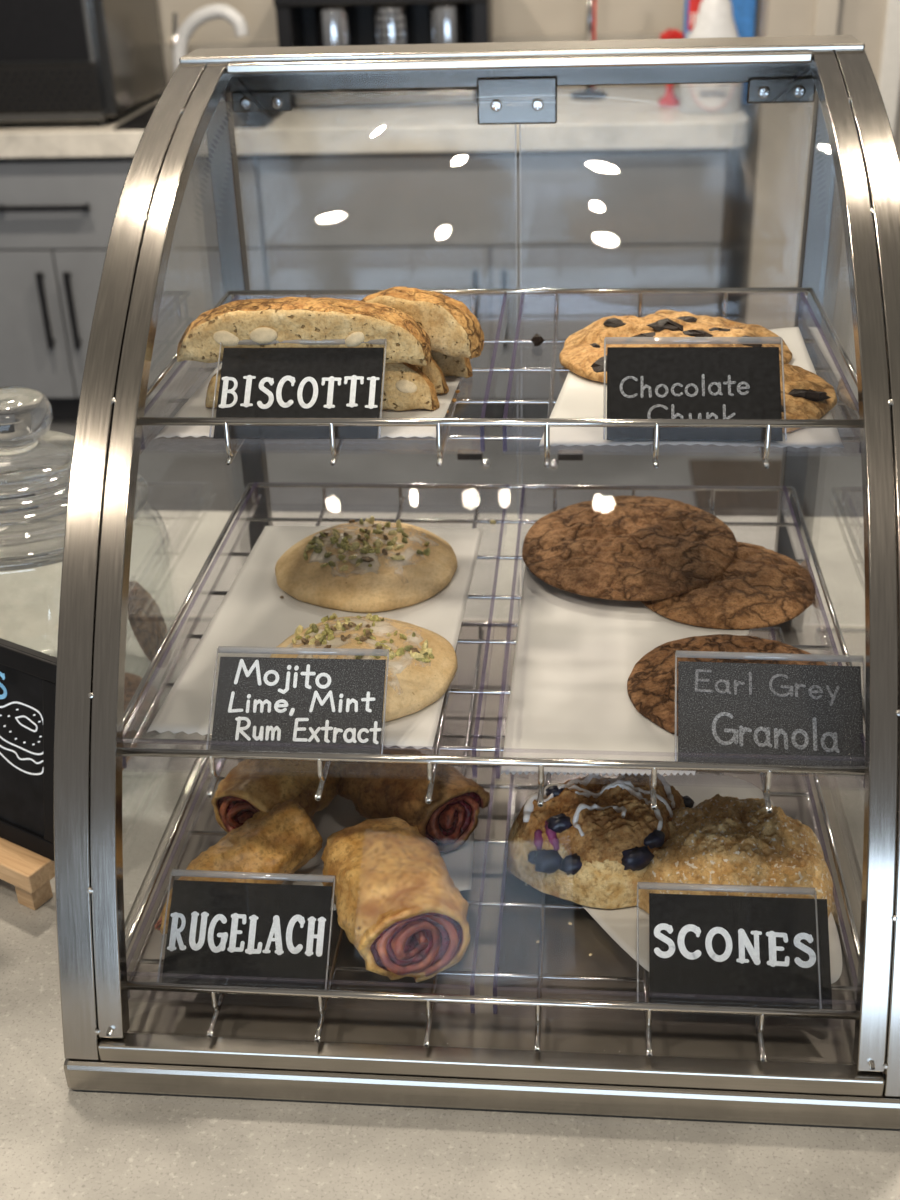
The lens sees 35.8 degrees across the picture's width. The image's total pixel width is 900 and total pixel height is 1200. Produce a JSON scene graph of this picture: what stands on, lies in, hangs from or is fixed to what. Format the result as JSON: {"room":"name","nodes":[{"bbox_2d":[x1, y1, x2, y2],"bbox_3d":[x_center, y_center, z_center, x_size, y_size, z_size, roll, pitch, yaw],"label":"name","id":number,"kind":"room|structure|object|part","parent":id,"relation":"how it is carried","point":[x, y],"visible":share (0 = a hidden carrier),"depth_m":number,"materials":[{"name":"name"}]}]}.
{"room":"cafe","nodes":[
{"label":"cafe","id":0,"kind":"room"},
{"bbox_2d":[157,0,735,316],"bbox_3d":[0.363,-2.086,4.236,8.000,2.810,0.100,1,28,5],"label":"wall","id":1,"kind":"structure","parent":0,"point":[510,17],"depth_m":4.35,"materials":[{"name":"beige paint"}]},
{"bbox_2d":[156,32,682,96],"bbox_3d":[-0.656,-1.706,4.468,3.140,0.160,0.025,1,28,5],"label":"trim","id":2,"kind":"structure","parent":1,"relation":"attached to","point":[192,46],"depth_m":4.38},
{"bbox_2d":[49,421,862,516],"bbox_3d":[0.089,0.887,1.698,8.000,0.040,9.000,1,28,5],"label":"floor","id":3,"kind":"structure","parent":0,"point":[179,474],"depth_m":4.02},
{"bbox_2d":[0,155,269,420],"bbox_3d":[-1.156,-1.048,4.476,1.281,0.840,0.655,1,28,5],"label":"base cabinet","id":4,"kind":"object","parent":3,"relation":"on","point":[57,215],"visible":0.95,"depth_m":4.16,"materials":[{"name":"grey paint"}]},
{"bbox_3d":[-1.497,-0.846,4.299,0.634,0.461,0.024,1,28,5],"label":"door","id":5,"kind":"part","parent":4,"relation":"part of","materials":[{"name":"grey paint"}]},
{"bbox_3d":[-1.224,-0.879,4.221,0.016,0.235,0.035,1,28,5],"label":"handle","id":6,"kind":"part","parent":4,"relation":"part of","materials":[{"name":"metal"}]},
{"bbox_3d":[-1.191,-1.147,4.074,0.290,0.015,0.035,1,28,5],"label":"handle","id":7,"kind":"part","parent":4,"relation":"part of","materials":[{"name":"metal"}]},
{"bbox_3d":[-1.141,-0.877,4.213,0.016,0.235,0.035,1,28,5],"label":"handle","id":8,"kind":"part","parent":4,"relation":"part of","materials":[{"name":"metal"}]},
{"bbox_3d":[-1.189,-1.161,4.100,1.273,0.250,0.024,1,28,5],"label":"drawer","id":9,"kind":"part","parent":4,"relation":"part of","materials":[{"name":"grey paint"}]},
{"bbox_3d":[-0.860,-0.837,4.241,0.634,0.461,0.024,1,28,5],"label":"door","id":10,"kind":"part","parent":4,"relation":"part of","materials":[{"name":"grey paint"}]},
{"bbox_2d":[257,148,727,417],"bbox_3d":[0.145,-1.028,4.359,1.329,0.840,0.655,1,28,5],"label":"base cabinet","id":11,"kind":"object","parent":3,"relation":"on","point":[639,218],"visible":0.67,"depth_m":4.01,"materials":[{"name":"grey paint"}]},
{"bbox_2d":[0,87,748,157],"bbox_3d":[-0.698,-1.450,4.234,3.105,0.070,0.675,1,28,5],"label":"countertop","id":12,"kind":"structure","parent":11,"relation":"on","point":[627,118],"depth_m":3.91,"materials":[{"name":"beige stone"}]},
{"bbox_2d":[0,0,166,124],"bbox_3d":[-1.319,-1.772,4.144,0.755,0.620,0.584,1,28,5],"label":"microwave","id":13,"kind":"object","parent":12,"relation":"on","point":[61,60],"visible":0.98,"depth_m":3.96,"materials":[{"name":"metal"}]},
{"bbox_3d":[-1.371,-1.724,3.860,0.705,0.435,0.024,1,28,5],"label":"door","id":14,"kind":"part","parent":13,"relation":"part of","materials":[{"name":"glass"}]},
{"bbox_3d":[-1.355,-1.465,3.998,0.720,0.127,0.022,1,28,5],"label":"vent panel","id":15,"kind":"part","parent":13,"relation":"part of","materials":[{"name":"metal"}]},
{"bbox_2d":[113,104,283,129],"bbox_3d":[-0.721,-1.437,4.126,0.440,0.009,0.430,1,28,5],"label":"drying mat","id":16,"kind":"object","parent":12,"relation":"on","point":[139,121],"visible":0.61,"depth_m":4.03,"materials":[{"name":"black fabric"}]},
{"bbox_2d":[172,4,248,71],"bbox_3d":[-0.740,-1.667,4.262,0.266,0.289,0.090,10,30,20],"label":"kitchen faucet","id":17,"kind":"object","parent":12,"relation":"on","point":[181,37],"visible":0.75,"depth_m":4.21,"materials":[{"name":"silver metal"}]},
{"bbox_3d":[-0.844,-1.715,4.296,0.031,0.176,0.068,-4,28,-5],"label":"lever","id":18,"kind":"part","parent":17,"relation":"part of","materials":[{"name":"silver metal"}]},
{"bbox_2d":[273,0,492,108],"bbox_3d":[-0.190,-1.694,4.181,0.630,0.380,0.240,1,28,5],"label":"beverage dispenser","id":19,"kind":"object","parent":12,"relation":"on","point":[299,22],"visible":0.49,"depth_m":4.13,"materials":[{"name":"black plastic"}]},
{"bbox_3d":[-0.477,-1.667,4.235,0.044,0.300,0.220,1,28,5],"label":"panel","id":20,"kind":"part","parent":19,"relation":"part of","materials":[{"name":"black plastic"}]},
{"bbox_2d":[315,5,352,90],"bbox_3d":[-0.345,-1.664,4.189,0.108,0.238,0.108,1,28,5],"label":"canister","id":21,"kind":"object","parent":19,"relation":"on","point":[333,23],"depth_m":4.12,"materials":[{"name":"silver metal"}]},
{"bbox_3d":[-0.194,-1.822,4.119,0.630,0.095,0.230,1,28,5],"label":"panel","id":22,"kind":"part","parent":19,"relation":"part of","materials":[{"name":"black plastic"}]},
{"bbox_2d":[295,88,474,105],"bbox_3d":[-0.185,-1.551,4.257,0.540,0.033,0.240,1,28,5],"label":"drip tray","id":23,"kind":"object","parent":19,"relation":"on","point":[434,95],"depth_m":4.15,"materials":[{"name":"metal"}]},
{"bbox_3d":[-0.181,-1.752,4.269,0.600,0.360,0.030,1,28,5],"label":"panel","id":24,"kind":"part","parent":19,"relation":"part of","materials":[{"name":"black plastic"}]},
{"bbox_2d":[372,4,409,89],"bbox_3d":[-0.173,-1.661,4.173,0.108,0.238,0.110,1,28,5],"label":"canister","id":25,"kind":"object","parent":19,"relation":"on","point":[391,26],"depth_m":4.11,"materials":[{"name":"silver metal"}]},
{"bbox_2d":[429,3,465,88],"bbox_3d":[-0.007,-1.659,4.159,0.108,0.238,0.108,1,28,5],"label":"canister","id":26,"kind":"object","parent":19,"relation":"on","point":[446,20],"depth_m":4.09,"materials":[{"name":"silver metal"}]},
{"bbox_3d":[0.101,-1.659,4.183,0.044,0.300,0.220,1,28,5],"label":"panel","id":27,"kind":"part","parent":19,"relation":"part of","materials":[{"name":"black plastic"}]},
{"bbox_2d":[570,0,606,99],"bbox_3d":[0.416,-1.707,4.149,0.110,0.400,0.110,1,28,5],"label":"paper towel holder","id":28,"kind":"object","parent":12,"relation":"on","point":[588,94],"visible":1,"depth_m":4.18,"materials":[{"name":"silver metal"}]},
{"bbox_2d":[658,29,684,106],"bbox_3d":[0.638,-1.534,4.014,0.086,0.208,0.080,1,28,5],"label":"scrub brush","id":29,"kind":"object","parent":12,"relation":"on","point":[669,99],"visible":0.3,"depth_m":4.03,"materials":[{"name":"red plastic"}]},
{"bbox_3d":[0.637,-1.501,4.032,0.064,0.132,0.064,1,28,5],"label":"handle","id":30,"kind":"part","parent":29,"relation":"part of","materials":[{"name":"red plastic"}]},
{"bbox_2d":[679,0,742,113],"bbox_3d":[0.730,-1.552,3.853,0.174,0.385,0.110,1,28,5],"label":"spray bottle","id":31,"kind":"object","parent":12,"relation":"on","point":[715,19],"visible":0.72,"depth_m":3.87,"materials":[{"name":"white plastic"}]},
{"bbox_2d":[683,0,756,103],"bbox_3d":[0.768,-1.601,3.991,0.196,0.340,0.074,1,28,5],"label":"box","id":32,"kind":"object","parent":12,"relation":"on","point":[744,11],"visible":0.31,"depth_m":3.93,"materials":[{"name":"red cardboard"}]},
{"bbox_3d":[0.702,-1.668,3.923,0.060,0.115,0.004,1,28,5],"label":"red panel","id":33,"kind":"part","parent":32,"relation":"part of","materials":[{"name":"plastic"}]},
{"bbox_3d":[-0.207,-0.827,4.182,0.658,0.461,0.024,1,28,5],"label":"door","id":34,"kind":"part","parent":11,"relation":"part of","materials":[{"name":"grey paint"}]},
{"bbox_3d":[0.077,-0.859,4.103,0.016,0.235,0.035,1,28,5],"label":"handle","id":35,"kind":"part","parent":11,"relation":"part of","materials":[{"name":"metal"}]},
{"bbox_3d":[0.113,-1.141,3.982,1.321,0.250,0.024,1,28,5],"label":"drawer","id":36,"kind":"part","parent":11,"relation":"part of","materials":[{"name":"grey paint"}]},
{"bbox_3d":[0.161,-0.858,4.096,0.016,0.235,0.035,1,28,5],"label":"handle","id":37,"kind":"part","parent":11,"relation":"part of","materials":[{"name":"metal"}]},
{"bbox_3d":[0.454,-0.817,4.122,0.658,0.461,0.024,1,28,5],"label":"door","id":38,"kind":"part","parent":11,"relation":"part of","materials":[{"name":"grey paint"}]},
{"bbox_2d":[689,459,809,516],"bbox_3d":[0.787,-0.140,3.527,0.290,0.015,1.100,1,28,5],"label":"floor mat","id":39,"kind":"object","parent":3,"relation":"on","point":[704,472],"visible":0.24,"depth_m":3.85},
{"bbox_3d":[0.152,0.623,1.232,2.300,0.860,1.160,1,28,5],"label":"countertop","id":40,"kind":"structure","parent":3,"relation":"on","visible":0},
{"bbox_2d":[0,511,899,1199],"bbox_3d":[0.138,0.224,1.013,2.400,0.050,1.268,1,28,5],"label":"countertop","id":41,"kind":"structure","parent":40,"relation":"on","point":[58,1141],"depth_m":0.82,"materials":[{"name":"stone"}]},
{"bbox_2d":[0,638,56,909],"bbox_3d":[-0.382,0.084,1.021,0.276,0.220,0.082,15,32,29],"label":"chalkboard sign","id":42,"kind":"object","parent":41,"relation":"on","point":[27,675],"visible":0.96,"depth_m":0.97,"materials":[{"name":"black wood"}]},
{"bbox_3d":[-0.298,0.204,0.996,0.017,0.026,0.018,15,32,29],"label":"leg","id":43,"kind":"part","parent":42,"relation":"part of","materials":[{"name":"brown wood"}]},
{"bbox_2d":[0,386,187,747],"bbox_3d":[-0.345,-0.031,1.158,0.227,0.292,0.227,1,28,5],"label":"glass cake dome","id":44,"kind":"object","parent":41,"relation":"on","point":[35,460],"visible":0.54,"depth_m":1.07,"materials":[{"name":"clear glass"}]},
{"bbox_3d":[-0.348,-0.111,1.116,0.201,0.111,0.201,1,28,5],"label":"lid","id":45,"kind":"part","parent":44,"relation":"part of","materials":[{"name":"clear glass"}]},
{"bbox_2d":[123,672,158,733],"bbox_3d":[-0.312,0.087,1.207,0.116,0.018,0.114,1,28,5],"label":"cookie","id":46,"kind":"object","parent":44,"relation":"in","point":[132,681],"visible":0.12,"depth_m":1.20,"materials":[{"name":"food"}]},
{"bbox_2d":[127,581,171,668],"bbox_3d":[-0.260,0.022,1.202,0.032,0.077,0.079,-4,28,-4],"label":"cookie","id":47,"kind":"object","parent":44,"relation":"in","point":[148,625],"visible":0.92,"depth_m":1.18,"materials":[{"name":"food"}]},
{"bbox_2d":[54,35,899,1128],"bbox_3d":[0.035,-0.063,0.943,0.503,0.528,0.563,1,28,5],"label":"display case","id":48,"kind":"object","parent":41,"relation":"on","point":[701,1066],"visible":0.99,"depth_m":0.84,"materials":[{"name":"metal"}]},
{"bbox_3d":[-0.176,-0.200,1.192,0.019,0.501,0.017,1,28,5],"label":"post","id":49,"kind":"part","parent":48,"relation":"part of","materials":[{"name":"metal"}]},
{"bbox_3d":[-0.147,-0.390,1.089,0.048,0.016,0.003,1,28,5],"label":"hinge plate","id":50,"kind":"part","parent":48,"relation":"part of","materials":[{"name":"metal"}]},
{"bbox_3d":[0.018,-0.128,1.225,0.022,0.007,0.010,1,28,5],"label":"handle","id":51,"kind":"part","parent":48,"relation":"part of","materials":[{"name":"metal"}]},
{"bbox_2d":[106,622,875,1069],"bbox_3d":[0.039,0.137,1.017,0.454,0.026,0.498,1,28,5],"label":"wire rack","id":52,"kind":"object","parent":48,"relation":"in","point":[759,1013],"visible":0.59,"depth_m":0.84,"materials":[{"name":"silver metal"}]},
{"bbox_3d":[-0.180,0.134,1.037,0.003,0.019,0.498,1,28,5],"label":"rail","id":53,"kind":"part","parent":52,"relation":"part of","materials":[{"name":"silver metal"}]},
{"bbox_3d":[-0.184,0.125,1.031,0.004,0.004,0.450,1,28,5],"label":"rail","id":54,"kind":"part","parent":52,"relation":"part of","materials":[{"name":"silver metal"}]},
{"bbox_2d":[470,624,510,1009],"bbox_3d":[-0.072,0.132,1.024,0.212,0.022,0.441,1,28,5],"label":"tray","id":55,"kind":"object","parent":52,"relation":"on","point":[485,883],"visible":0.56,"depth_m":0.92,"materials":[{"name":"metal"}]},
{"bbox_2d":[159,869,335,988],"bbox_3d":[-0.124,0.204,0.856,0.105,0.050,0.056,1,28,6],"label":"sign","id":56,"kind":"object","parent":55,"relation":"on","point":[219,933],"visible":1,"depth_m":0.85,"materials":[{"name":"plastic"}]},
{"bbox_2d":[282,779,476,910],"bbox_3d":[-0.059,0.171,0.965,0.154,0.002,0.167,1,28,5],"label":"parchment paper","id":57,"kind":"object","parent":55,"relation":"on","point":[341,813],"visible":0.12,"depth_m":0.95,"materials":[{"name":"paper"}]},
{"bbox_2d":[154,799,322,934],"bbox_3d":[-0.141,0.177,0.908,0.123,0.052,0.053,-24,35,-36],"label":"rugelach","id":58,"kind":"object","parent":57,"relation":"on","point":[284,839],"visible":0.67,"depth_m":0.91,"materials":[{"name":"food"}]},
{"bbox_2d":[211,759,342,832],"bbox_3d":[-0.119,0.130,0.985,0.072,0.055,0.102,14,32,27],"label":"rugelach","id":59,"kind":"object","parent":57,"relation":"on","point":[253,786],"visible":0.53,"depth_m":0.96,"materials":[{"name":"food"}]},
{"bbox_2d":[321,817,470,981],"bbox_3d":[-0.034,0.184,0.866,0.079,0.068,0.102,-11,29,-17],"label":"rugelach","id":60,"kind":"object","parent":57,"relation":"on","point":[396,899],"visible":1,"depth_m":0.84,"materials":[{"name":"brown food"}]},
{"bbox_2d":[336,749,489,852],"bbox_3d":[-0.026,0.134,0.971,0.093,0.055,0.069,24,37,39],"label":"rugelach","id":61,"kind":"object","parent":57,"relation":"on","point":[376,790],"visible":0.89,"depth_m":0.95,"materials":[{"name":"brown food"}]},
{"bbox_3d":[0.019,0.233,0.813,0.454,0.005,0.005,1,28,5],"label":"rail","id":62,"kind":"part","parent":52,"relation":"part of","materials":[{"name":"silver metal"}]},
{"bbox_3d":[0.058,0.022,1.209,0.447,0.004,0.004,1,28,5],"label":"rail","id":63,"kind":"part","parent":52,"relation":"part of","materials":[{"name":"silver metal"}]},
{"bbox_2d":[493,629,771,1013],"bbox_3d":[0.150,0.135,1.004,0.212,0.022,0.441,1,28,5],"label":"tray","id":64,"kind":"object","parent":52,"relation":"on","point":[511,775],"visible":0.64,"depth_m":0.90,"materials":[{"name":"metal"}]},
{"bbox_2d":[514,774,841,983],"bbox_3d":[0.142,0.175,0.932,0.207,0.012,0.219,1,28,5],"label":"parchment paper","id":65,"kind":"object","parent":64,"relation":"on","point":[628,927],"visible":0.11,"depth_m":0.89,"materials":[{"name":"paper"}]},
{"bbox_2d":[506,773,693,908],"bbox_3d":[0.104,0.150,0.924,0.132,0.062,0.093,-6,28,-7],"label":"scone","id":66,"kind":"object","parent":65,"relation":"on","point":[591,840],"visible":0.9,"depth_m":0.90,"materials":[{"name":"brown food"}]},
{"bbox_2d":[637,794,834,916],"bbox_3d":[0.183,0.163,0.903,0.130,0.055,0.130,1,28,5],"label":"scone","id":67,"kind":"object","parent":65,"relation":"on","point":[734,843],"visible":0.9,"depth_m":0.88,"materials":[{"name":"brown food"}]},
{"bbox_2d":[637,882,831,1008],"bbox_3d":[0.169,0.207,0.832,0.114,0.050,0.056,1,28,5],"label":"sign","id":68,"kind":"object","parent":64,"relation":"on","point":[704,949],"visible":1,"depth_m":0.83,"materials":[{"name":"plastic"}]},
{"bbox_3d":[0.166,0.208,0.834,0.106,0.002,0.069,1,69,5],"label":"plate","id":69,"kind":"part","parent":68,"relation":"part of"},
{"bbox_3d":[0.262,0.131,0.991,0.004,0.004,0.450,1,28,5],"label":"rail","id":70,"kind":"part","parent":52,"relation":"part of","materials":[{"name":"silver metal"}]},
{"bbox_3d":[0.259,0.141,0.997,0.003,0.019,0.498,1,28,5],"label":"rail","id":71,"kind":"part","parent":52,"relation":"part of","materials":[{"name":"silver metal"}]},
{"bbox_3d":[0.019,0.270,0.812,0.456,0.012,0.012,1,28,5],"label":"door rail","id":72,"kind":"part","parent":48,"relation":"part of","materials":[{"name":"metal"}]},
{"bbox_3d":[0.043,0.146,1.058,0.486,0.003,0.532,1,28,5],"label":"floor plate","id":73,"kind":"part","parent":48,"relation":"part of","materials":[{"name":"metal"}]},
{"bbox_2d":[122,482,865,813],"bbox_3d":[0.038,0.009,0.980,0.454,0.026,0.435,1,28,5],"label":"wire rack","id":74,"kind":"object","parent":48,"relation":"in","point":[433,760],"visible":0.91,"depth_m":0.87,"materials":[{"name":"silver metal"}]},
{"bbox_3d":[-0.186,-0.003,0.994,0.004,0.004,0.395,1,28,5],"label":"rail","id":75,"kind":"part","parent":74,"relation":"part of","materials":[{"name":"silver metal"}]},
{"bbox_3d":[-0.182,0.006,1.000,0.003,0.019,0.435,1,28,5],"label":"rail","id":76,"kind":"part","parent":74,"relation":"part of","materials":[{"name":"silver metal"}]},
{"bbox_2d":[472,488,508,774],"bbox_3d":[-0.074,0.004,0.987,0.212,0.022,0.386,1,28,5],"label":"tray","id":77,"kind":"object","parent":74,"relation":"on","point":[478,730],"visible":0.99,"depth_m":0.94,"materials":[{"name":"metal"}]},
{"bbox_2d":[206,646,388,753],"bbox_3d":[-0.091,0.064,0.840,0.107,0.050,0.056,1,28,5],"label":"sign","id":78,"kind":"object","parent":77,"relation":"on","point":[262,703],"visible":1,"depth_m":0.84,"materials":[{"name":"plastic"}]},
{"bbox_2d":[147,526,483,749],"bbox_3d":[-0.081,0.015,0.980,0.189,0.002,0.314,1,28,5],"label":"parchment paper","id":79,"kind":"object","parent":77,"relation":"on","point":[252,616],"visible":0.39,"depth_m":0.98,"materials":[{"name":"white paper"}]},
{"bbox_2d":[270,613,457,722],"bbox_3d":[-0.059,0.036,0.909,0.126,0.029,0.128,1,28,5],"label":"cookie","id":80,"kind":"object","parent":79,"relation":"on","point":[422,667],"visible":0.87,"depth_m":0.90,"materials":[{"name":"beige food"}]},
{"bbox_2d":[275,516,456,612],"bbox_3d":[-0.063,-0.036,1.040,0.136,0.032,0.135,1,28,5],"label":"cookie","id":81,"kind":"object","parent":79,"relation":"on","point":[368,566],"visible":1,"depth_m":1.01,"materials":[{"name":"beige food"}]},
{"bbox_3d":[0.020,0.092,0.800,0.454,0.005,0.005,1,28,5],"label":"rail","id":82,"kind":"part","parent":74,"relation":"part of","materials":[{"name":"silver metal"}]},
{"bbox_2d":[495,493,524,775],"bbox_3d":[0.148,0.007,0.967,0.212,0.022,0.386,1,28,5],"label":"tray","id":83,"kind":"object","parent":74,"relation":"on","point":[522,505],"visible":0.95,"depth_m":0.93,"materials":[{"name":"metal"}]},
{"bbox_2d":[501,564,749,775],"bbox_3d":[0.131,0.031,0.937,0.178,0.002,0.308,1,28,5],"label":"parchment paper","id":84,"kind":"object","parent":83,"relation":"on","point":[576,655],"visible":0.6,"depth_m":0.90,"materials":[{"name":"white paper"}]},
{"bbox_2d":[627,634,828,735],"bbox_3d":[0.181,0.051,0.879,0.137,0.018,0.135,20,35,36],"label":"cookie","id":85,"kind":"object","parent":84,"relation":"on","point":[652,682],"visible":0.41,"depth_m":0.90,"materials":[{"name":"food"}]},
{"bbox_2d":[641,542,815,628],"bbox_3d":[0.197,-0.017,1.007,0.133,0.014,0.135,1,28,5],"label":"cookie","id":86,"kind":"object","parent":84,"relation":"on","point":[762,587],"visible":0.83,"depth_m":0.97,"materials":[{"name":"brown food"}]},
{"bbox_2d":[522,496,737,600],"bbox_3d":[0.133,-0.044,1.044,0.160,0.020,0.160,12,31,24],"label":"cookie","id":87,"kind":"object","parent":86,"relation":"on","point":[622,548],"visible":1,"depth_m":1.02,"materials":[{"name":"brown food"}]},
{"bbox_2d":[675,650,865,775],"bbox_3d":[0.187,0.067,0.815,0.110,0.051,0.057,1,28,6],"label":"sign","id":88,"kind":"object","parent":83,"relation":"on","point":[728,712],"visible":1,"depth_m":0.81,"materials":[{"name":"plastic"}]},
{"bbox_3d":[0.187,0.067,0.817,0.109,0.002,0.071,1,69,6],"label":"plate","id":89,"kind":"part","parent":88,"relation":"part of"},
{"bbox_3d":[0.054,-0.093,1.147,0.447,0.004,0.004,1,28,5],"label":"rail","id":90,"kind":"part","parent":74,"relation":"part of","materials":[{"name":"silver metal"}]},
{"bbox_3d":[0.257,0.013,0.960,0.003,0.019,0.435,1,28,5],"label":"rail","id":91,"kind":"part","parent":74,"relation":"part of","materials":[{"name":"silver metal"}]},
{"bbox_3d":[0.260,0.003,0.954,0.004,0.004,0.395,1,28,5],"label":"rail","id":92,"kind":"part","parent":74,"relation":"part of","materials":[{"name":"silver metal"}]},
{"bbox_2d":[139,287,861,468],"bbox_3d":[0.038,-0.160,0.954,0.454,0.032,0.307,1,28,5],"label":"wire rack","id":93,"kind":"object","parent":48,"relation":"in","point":[441,440],"visible":0.67,"depth_m":0.86,"materials":[{"name":"silver metal"}]},
{"bbox_3d":[-0.182,-0.162,0.975,0.003,0.024,0.307,1,28,5],"label":"rail","id":94,"kind":"part","parent":93,"relation":"part of","materials":[{"name":"silver metal"}]},
{"bbox_3d":[-0.185,-0.174,0.968,0.004,0.004,0.282,1,28,5],"label":"rail","id":95,"kind":"part","parent":93,"relation":"part of","materials":[{"name":"silver metal"}]},
{"bbox_2d":[480,296,506,449],"bbox_3d":[-0.073,-0.163,0.963,0.212,0.022,0.272,1,28,5],"label":"tray","id":96,"kind":"object","parent":93,"relation":"on","point":[487,407],"visible":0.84,"depth_m":0.93,"materials":[{"name":"metal"}]},
{"bbox_2d":[209,339,386,438],"bbox_3d":[-0.093,-0.130,0.866,0.106,0.051,0.056,1,28,5],"label":"sign","id":97,"kind":"object","parent":96,"relation":"on","point":[254,382],"visible":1,"depth_m":0.87,"materials":[{"name":"plastic"}]},
{"bbox_2d":[155,363,460,437],"bbox_3d":[-0.082,-0.146,0.946,0.186,0.002,0.200,1,28,5],"label":"parchment paper","id":98,"kind":"object","parent":96,"relation":"on","point":[195,406],"visible":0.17,"depth_m":0.89,"materials":[{"name":"paper"}]},
{"bbox_2d":[205,362,439,410],"bbox_3d":[-0.084,-0.145,0.905,0.155,0.044,0.031,2,28,7],"label":"biscotto","id":99,"kind":"object","parent":98,"relation":"on","point":[405,386],"visible":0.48,"depth_m":0.89,"materials":[{"name":"food"}]},
{"bbox_2d":[177,297,430,365],"bbox_3d":[-0.094,-0.172,0.889,0.165,0.042,0.035,1,28,5],"label":"biscotto","id":100,"kind":"object","parent":99,"relation":"on","point":[286,322],"visible":0.91,"depth_m":0.88,"materials":[{"name":"beige food"}]},
{"bbox_2d":[414,356,448,393],"bbox_3d":[-0.078,-0.157,0.928,0.155,0.043,0.032,0,28,3],"label":"biscotto","id":101,"kind":"object","parent":98,"relation":"on","point":[432,370],"visible":0.17,"depth_m":0.92,"materials":[{"name":"food"}]},
{"bbox_2d":[431,351,472,377],"bbox_3d":[-0.060,-0.176,0.962,0.154,0.044,0.031,2,28,7],"label":"biscotto","id":102,"kind":"object","parent":98,"relation":"on","point":[460,366],"visible":0.19,"depth_m":0.95,"materials":[{"name":"food"}]},
{"bbox_2d":[361,287,483,358],"bbox_3d":[-0.024,-0.187,0.928,0.094,0.041,0.033,8,30,18],"label":"biscotto","id":103,"kind":"object","parent":102,"relation":"on","point":[451,327],"visible":0.58,"depth_m":0.91,"materials":[{"name":"food"}]},
{"bbox_3d":[0.025,-0.105,0.824,0.454,0.005,0.005,1,28,5],"label":"rail","id":104,"kind":"part","parent":93,"relation":"part of","materials":[{"name":"silver metal"}]},
{"bbox_2d":[503,294,524,449],"bbox_3d":[0.149,-0.159,0.943,0.212,0.022,0.272,1,28,5],"label":"tray","id":105,"kind":"object","parent":93,"relation":"on","point":[510,393],"visible":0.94,"depth_m":0.94,"materials":[{"name":"metal"}]},
{"bbox_2d":[531,333,543,345],"bbox_3d":[0.064,-0.190,1.016,0.009,0.010,0.010,-18,32,-28],"label":"crumb","id":106,"kind":"object","parent":105,"relation":"on","point":[536,339],"visible":1,"depth_m":1.01,"materials":[{"name":"food"}]},
{"bbox_2d":[539,327,843,447],"bbox_3d":[0.156,-0.147,0.934,0.184,0.002,0.239,1,28,5],"label":"parchment paper","id":107,"kind":"object","parent":105,"relation":"on","point":[579,397],"visible":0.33,"depth_m":0.86,"materials":[{"name":"paper"}]},
{"bbox_2d":[559,309,791,383],"bbox_3d":[0.157,-0.182,0.972,0.160,0.026,0.156,1,28,5],"label":"cookie","id":108,"kind":"object","parent":107,"relation":"on","point":[584,352],"visible":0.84,"depth_m":0.96,"materials":[{"name":"beige food"}]},
{"bbox_2d":[780,364,836,433],"bbox_3d":[0.181,-0.140,0.894,0.132,0.023,0.135,1,28,5],"label":"cookie","id":109,"kind":"object","parent":107,"relation":"on","point":[805,395],"visible":0.29,"depth_m":0.87,"materials":[{"name":"food"}]},
{"bbox_2d":[603,341,786,440],"bbox_3d":[0.147,-0.127,0.844,0.108,0.051,0.056,1,28,5],"label":"sign","id":110,"kind":"object","parent":105,"relation":"on","point":[643,382],"visible":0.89,"depth_m":0.84,"materials":[{"name":"plastic"}]},
{"bbox_3d":[0.050,-0.237,1.071,0.447,0.004,0.004,1,28,5],"label":"rail","id":111,"kind":"part","parent":93,"relation":"part of","materials":[{"name":"silver metal"}]},
{"bbox_3d":[0.258,-0.156,0.935,0.003,0.024,0.307,1,28,5],"label":"rail","id":112,"kind":"part","parent":93,"relation":"part of","materials":[{"name":"silver metal"}]},
{"bbox_3d":[0.260,-0.167,0.927,0.004,0.004,0.282,1,28,5],"label":"rail","id":113,"kind":"part","parent":93,"relation":"part of","materials":[{"name":"silver metal"}]},
{"bbox_3d":[0.052,-0.384,1.072,0.062,0.034,0.003,1,28,5],"label":"hinge plate","id":114,"kind":"part","parent":48,"relation":"part of","materials":[{"name":"metal"}]},
{"bbox_3d":[0.047,-0.392,1.014,0.425,0.007,0.013,1,28,5],"label":"door rail","id":115,"kind":"part","parent":48,"relation":"part of","materials":[{"name":"metal"}]},
{"bbox_3d":[0.049,-0.411,1.040,0.500,0.005,0.056,1,28,5],"label":"plate","id":116,"kind":"part","parent":48,"relation":"part of","materials":[{"name":"metal"}]},
{"bbox_3d":[0.105,-0.127,1.217,0.022,0.007,0.010,1,28,5],"label":"handle","id":117,"kind":"part","parent":48,"relation":"part of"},
{"bbox_3d":[0.250,-0.385,1.052,0.050,0.018,0.003,1,28,5],"label":"hinge plate","id":118,"kind":"part","parent":48,"relation":"part of","materials":[{"name":"metal"}]},
{"bbox_3d":[0.292,-0.193,1.150,0.019,0.501,0.017,1,28,5],"label":"post","id":119,"kind":"part","parent":48,"relation":"part of","materials":[{"name":"metal"}]},
{"bbox_2d":[727,0,899,392],"bbox_3d":[2.096,-1.895,3.769,2.460,2.810,0.600,1,28,5],"label":"wall","id":120,"kind":"structure","parent":0,"point":[767,172],"depth_m":3.99,"materials":[{"name":"beige paint"}]},
{"bbox_2d":[787,0,839,327],"bbox_3d":[0.993,-1.763,3.589,0.060,2.810,0.030,1,28,5],"label":"trim","id":121,"kind":"structure","parent":120,"relation":"attached to","point":[826,13],"depth_m":3.85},
{"bbox_2d":[830,0,899,429],"bbox_3d":[1.033,-1.763,3.586,0.340,2.810,0.030,1,28,5],"label":"trim","id":122,"kind":"structure","parent":120,"relation":"attached to","point":[889,69],"depth_m":3.75,"materials":[{"name":"white paint"}]}
]}

